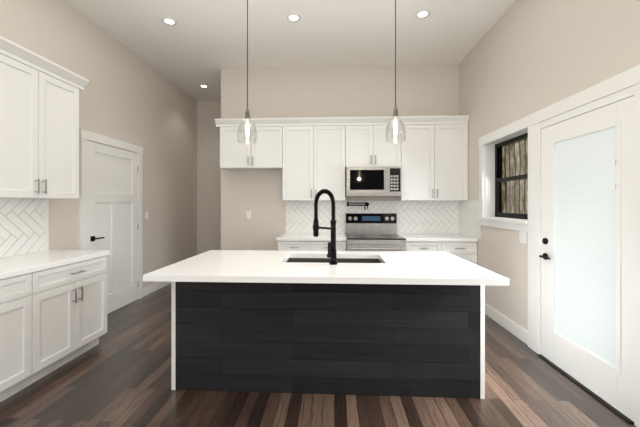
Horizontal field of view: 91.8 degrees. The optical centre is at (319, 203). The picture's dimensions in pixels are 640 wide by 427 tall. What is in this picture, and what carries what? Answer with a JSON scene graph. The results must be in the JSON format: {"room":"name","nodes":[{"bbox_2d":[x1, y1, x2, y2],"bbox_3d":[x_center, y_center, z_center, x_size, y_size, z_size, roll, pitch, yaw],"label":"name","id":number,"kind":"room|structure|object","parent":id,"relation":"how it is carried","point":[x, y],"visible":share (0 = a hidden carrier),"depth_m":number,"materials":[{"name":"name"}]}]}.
{"room":"kitchen","nodes":[
{"label":"kitchen","id":0,"kind":"room"},
{"bbox_2d":[0,0,196,287],"bbox_3d":[-2.899,-0.380,1.688,0.250,3.520,10.100,0,0,3],"label":"wall","id":1,"kind":"structure","parent":0,"point":[127,95],"depth_m":4.33,"materials":[{"name":"beige paint"}]},
{"bbox_2d":[0,198,48,257],"bbox_3d":[-2.772,0.205,1.562,0.010,0.508,3.040,0,0,3],"label":"tile backsplash","id":2,"kind":"structure","parent":1,"relation":"attached to","point":[24,226],"depth_m":2.83,"materials":[{"name":"white tile"}]},
{"bbox_2d":[0,36,83,198],"bbox_3d":[-2.564,-0.648,2.623,0.327,1.195,0.903,0,0,3],"label":"upper cabinet","id":3,"kind":"object","parent":1,"relation":"attached to","point":[39,126],"depth_m":2.62,"materials":[{"name":"white wood"}]},
{"bbox_2d":[79,129,142,299],"bbox_3d":[-2.647,0.273,4.009,0.034,2.214,1.119,0,0,3],"label":"door frame","id":4,"kind":"structure","parent":1,"relation":"attached to","point":[85,136],"depth_m":3.62,"materials":[{"name":"white wood"}]},
{"bbox_2d":[88,141,137,313],"bbox_3d":[-2.626,0.322,4.009,0.072,2.104,0.921,0,0,3],"label":"door","id":5,"kind":"structure","parent":1,"relation":"in","point":[113,200],"depth_m":4.00,"materials":[{"name":"white wood"}]},
{"bbox_2d":[143,281,170,296],"bbox_3d":[-2.584,1.315,5.494,0.019,0.130,1.869,0,0,3],"label":"baseboard","id":6,"kind":"structure","parent":1,"relation":"attached to","point":[153,287],"depth_m":4.86,"materials":[{"name":"white wood"}]},
{"bbox_2d":[197,100,220,254],"bbox_3d":[-2.019,-0.380,6.552,1.050,3.520,0.300,0,0,3],"label":"wall","id":7,"kind":"structure","parent":0,"point":[208,190],"depth_m":6.42,"materials":[{"name":"beige paint"}]},
{"bbox_2d":[63,0,514,100],"bbox_3d":[-0.351,-2.190,1.568,5.450,0.100,10.100,0,0,3],"label":"ceiling","id":8,"kind":"structure","parent":0,"point":[204,42],"depth_m":3.87,"materials":[{"name":"white paint"}]},
{"bbox_2d":[162,17,176,24],"bbox_3d":[-1.761,-2.136,3.627,0.164,0.006,0.164,0,0,3],"label":"recessed light","id":9,"kind":"object","parent":8,"relation":"in","point":[168,21],"visible":1,"depth_m":3.63,"materials":[{"name":"white"}]},
{"bbox_2d":[237,0,256,143],"bbox_3d":[-0.604,-1.326,2.581,0.164,1.628,0.164,0,0,3],"label":"pendant light","id":10,"kind":"object","parent":8,"relation":"hanging from","point":[247,117],"visible":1,"depth_m":2.57,"materials":[{"name":"clear glass"}]},
{"bbox_2d":[286,13,300,21],"bbox_3d":[-0.303,-2.136,3.558,0.164,0.006,0.164,0,0,3],"label":"recessed light","id":11,"kind":"object","parent":8,"relation":"in","point":[292,17],"visible":1,"depth_m":3.55,"materials":[{"name":"white"}]},
{"bbox_2d":[385,0,405,142],"bbox_3d":[0.615,-1.326,2.524,0.164,1.628,0.164,0,0,3],"label":"pendant light","id":12,"kind":"object","parent":8,"relation":"hanging from","point":[395,114],"visible":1,"depth_m":2.52,"materials":[{"name":"clear glass"}]},
{"bbox_2d":[415,9,429,18],"bbox_3d":[1.156,-2.136,3.489,0.164,0.006,0.164,0,0,3],"label":"recessed light","id":13,"kind":"object","parent":8,"relation":"in","point":[421,14],"visible":1,"depth_m":3.49,"materials":[{"name":"white"}]},
{"bbox_2d":[0,284,635,426],"bbox_3d":[-0.351,1.430,1.568,5.450,0.100,10.100,0,0,3],"label":"floor","id":14,"kind":"structure","parent":0,"point":[119,375],"depth_m":2.18,"materials":[{"name":"brown wood"}]},
{"bbox_2d":[0,270,43,401],"bbox_3d":[-2.451,0.940,1.927,0.617,0.880,0.883,0,0,3],"label":"base cabinet","id":15,"kind":"object","parent":14,"relation":"on","point":[22,296],"depth_m":2.22,"materials":[{"name":"white wood"}]},
{"bbox_2d":[44,254,109,375],"bbox_3d":[-2.417,0.940,2.656,0.617,0.880,0.823,0,0,3],"label":"base cabinet","id":16,"kind":"object","parent":14,"relation":"on","point":[53,310],"depth_m":2.65,"materials":[{"name":"white wood"}]},
{"bbox_2d":[0,250,109,277],"bbox_3d":[-2.461,0.480,1.550,0.633,0.040,3.064,0,0,3],"label":"countertop","id":17,"kind":"structure","parent":16,"relation":"on","point":[10,266],"depth_m":2.57,"materials":[{"name":"white stone"}]},
{"bbox_2d":[276,233,346,250],"bbox_3d":[-0.104,0.920,4.511,0.957,0.920,0.654,0,0,3],"label":"base cabinet","id":18,"kind":"object","parent":14,"relation":"on","point":[298,242],"visible":0.31,"depth_m":4.23,"materials":[{"name":"white wood"}]},
{"bbox_2d":[171,258,484,398],"bbox_3d":[0.050,0.940,2.633,2.272,0.880,0.773,0,0,3],"label":"kitchen island","id":19,"kind":"object","parent":14,"relation":"on","point":[402,323],"depth_m":2.25,"materials":[{"name":"black wood"}]},
{"bbox_2d":[143,262,509,285],"bbox_3d":[0.018,0.480,2.192,2.310,0.040,0.480,0,0,3],"label":"island countertop","id":20,"kind":"structure","parent":19,"relation":"on","point":[383,273],"depth_m":2.05,"materials":[{"name":"white stone"}]},
{"bbox_2d":[313,189,336,264],"bbox_3d":[0.036,0.170,2.431,0.198,0.578,0.212,0,0,3],"label":"spring faucet","id":21,"kind":"object","parent":20,"relation":"on","point":[332,254],"visible":1,"depth_m":2.37,"materials":[{"name":"black metal"}]},
{"bbox_2d":[286,258,380,262],"bbox_3d":[0.115,0.616,2.643,0.880,0.230,0.490,0,0,3],"label":"undermount sink","id":22,"kind":"object","parent":20,"relation":"in","point":[339,260],"visible":0.02,"depth_m":2.86,"materials":[{"name":"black metal"}]},
{"bbox_2d":[345,213,405,250],"bbox_3d":[0.764,0.757,4.413,0.780,1.245,0.743,0,0,3],"label":"range","id":23,"kind":"object","parent":14,"relation":"on","point":[370,231],"visible":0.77,"depth_m":4.69,"materials":[{"name":"silver metal"}]},
{"bbox_2d":[398,234,477,264],"bbox_3d":[1.633,0.920,4.429,0.949,0.920,0.654,0,0,3],"label":"base cabinet","id":24,"kind":"object","parent":14,"relation":"on","point":[462,246],"visible":0.4,"depth_m":4.14,"materials":[{"name":"white painted wood"},{"name":"brushed nickel"}]},
{"bbox_2d":[221,64,458,250],"bbox_3d":[0.469,-0.380,5.699,4.000,3.520,1.770,0,0,3],"label":"wall","id":25,"kind":"structure","parent":0,"point":[355,91],"depth_m":4.85,"materials":[{"name":"beige paint"}]},
{"bbox_2d":[215,115,469,200],"bbox_3d":[0.291,-0.647,4.628,3.646,1.195,0.383,0,0,3],"label":"upper cabinet","id":26,"kind":"object","parent":25,"relation":"attached to","point":[310,157],"visible":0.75,"depth_m":4.49,"materials":[{"name":"white wood"}]},
{"bbox_2d":[345,166,401,196],"bbox_3d":[0.772,-0.324,4.565,0.778,0.417,0.461,0,0,3],"label":"microwave","id":27,"kind":"object","parent":26,"relation":"attached to","point":[381,181],"visible":1,"depth_m":4.38,"materials":[{"name":"silver metal"}]},
{"bbox_2d":[286,201,458,233],"bbox_3d":[0.793,0.205,4.792,2.662,0.508,0.008,0,0,3],"label":"tile backsplash","id":28,"kind":"structure","parent":25,"relation":"attached to","point":[427,217],"depth_m":4.77,"materials":[{"name":"white tile"}]},
{"bbox_2d":[347,201,368,209],"bbox_3d":[0.583,0.028,4.736,0.345,0.136,0.122,0,0,3],"label":"pot filler","id":29,"kind":"object","parent":28,"relation":"attached to","point":[365,203],"visible":1,"depth_m":4.71,"materials":[{"name":"black metal"}]},
{"bbox_2d":[459,0,639,330],"bbox_3d":[2.079,-0.380,0.573,0.300,3.520,8.340,0,0,3],"label":"wall","id":30,"kind":"structure","parent":0,"point":[522,59],"depth_m":3.09,"materials":[{"name":"beige paint"}]},
{"bbox_2d":[459,200,480,238],"bbox_3d":[2.102,0.205,4.372,0.008,0.508,0.703,0,0,3],"label":"tile backsplash","id":31,"kind":"structure","parent":30,"relation":"attached to","point":[469,224],"depth_m":4.35,"materials":[{"name":"white tile"}]},
{"bbox_2d":[485,303,527,344],"bbox_3d":[1.909,1.315,0.310,0.016,0.130,7.600,0,0,3],"label":"baseboard","id":32,"kind":"structure","parent":30,"relation":"attached to","point":[513,328],"depth_m":3.38,"materials":[{"name":"white wood"}]},
{"bbox_2d":[495,133,527,218],"bbox_3d":[2.213,-0.293,3.455,0.075,0.907,0.894,0,0,3],"label":"window unit","id":33,"kind":"structure","parent":30,"relation":"in","point":[511,178],"depth_m":3.59,"materials":[{"name":"glass"}]},
{"bbox_2d":[519,231,526,243],"bbox_3d":[2.042,0.335,3.122,0.010,0.116,0.118,0,0,3],"label":"light switch","id":34,"kind":"object","parent":30,"relation":"attached to","point":[522,237],"visible":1,"depth_m":3.12,"materials":[{"name":"white plastic"}]},
{"bbox_2d":[477,64,639,426],"bbox_3d":[2.088,0.263,2.927,0.195,2.235,2.205,0,0,3],"label":"door frame","id":35,"kind":"structure","parent":30,"relation":"attached to","point":[620,86],"depth_m":2.84,"materials":[{"name":"white wood"}]},
{"bbox_2d":[538,96,633,423],"bbox_3d":[1.973,0.350,2.382,0.078,2.060,0.885,0,0,3],"label":"door","id":36,"kind":"structure","parent":30,"relation":"in","point":[587,253],"depth_m":2.27,"materials":[{"name":"white painted wood"},{"name":"glass"},{"name":"matte black metal"}]}
]}

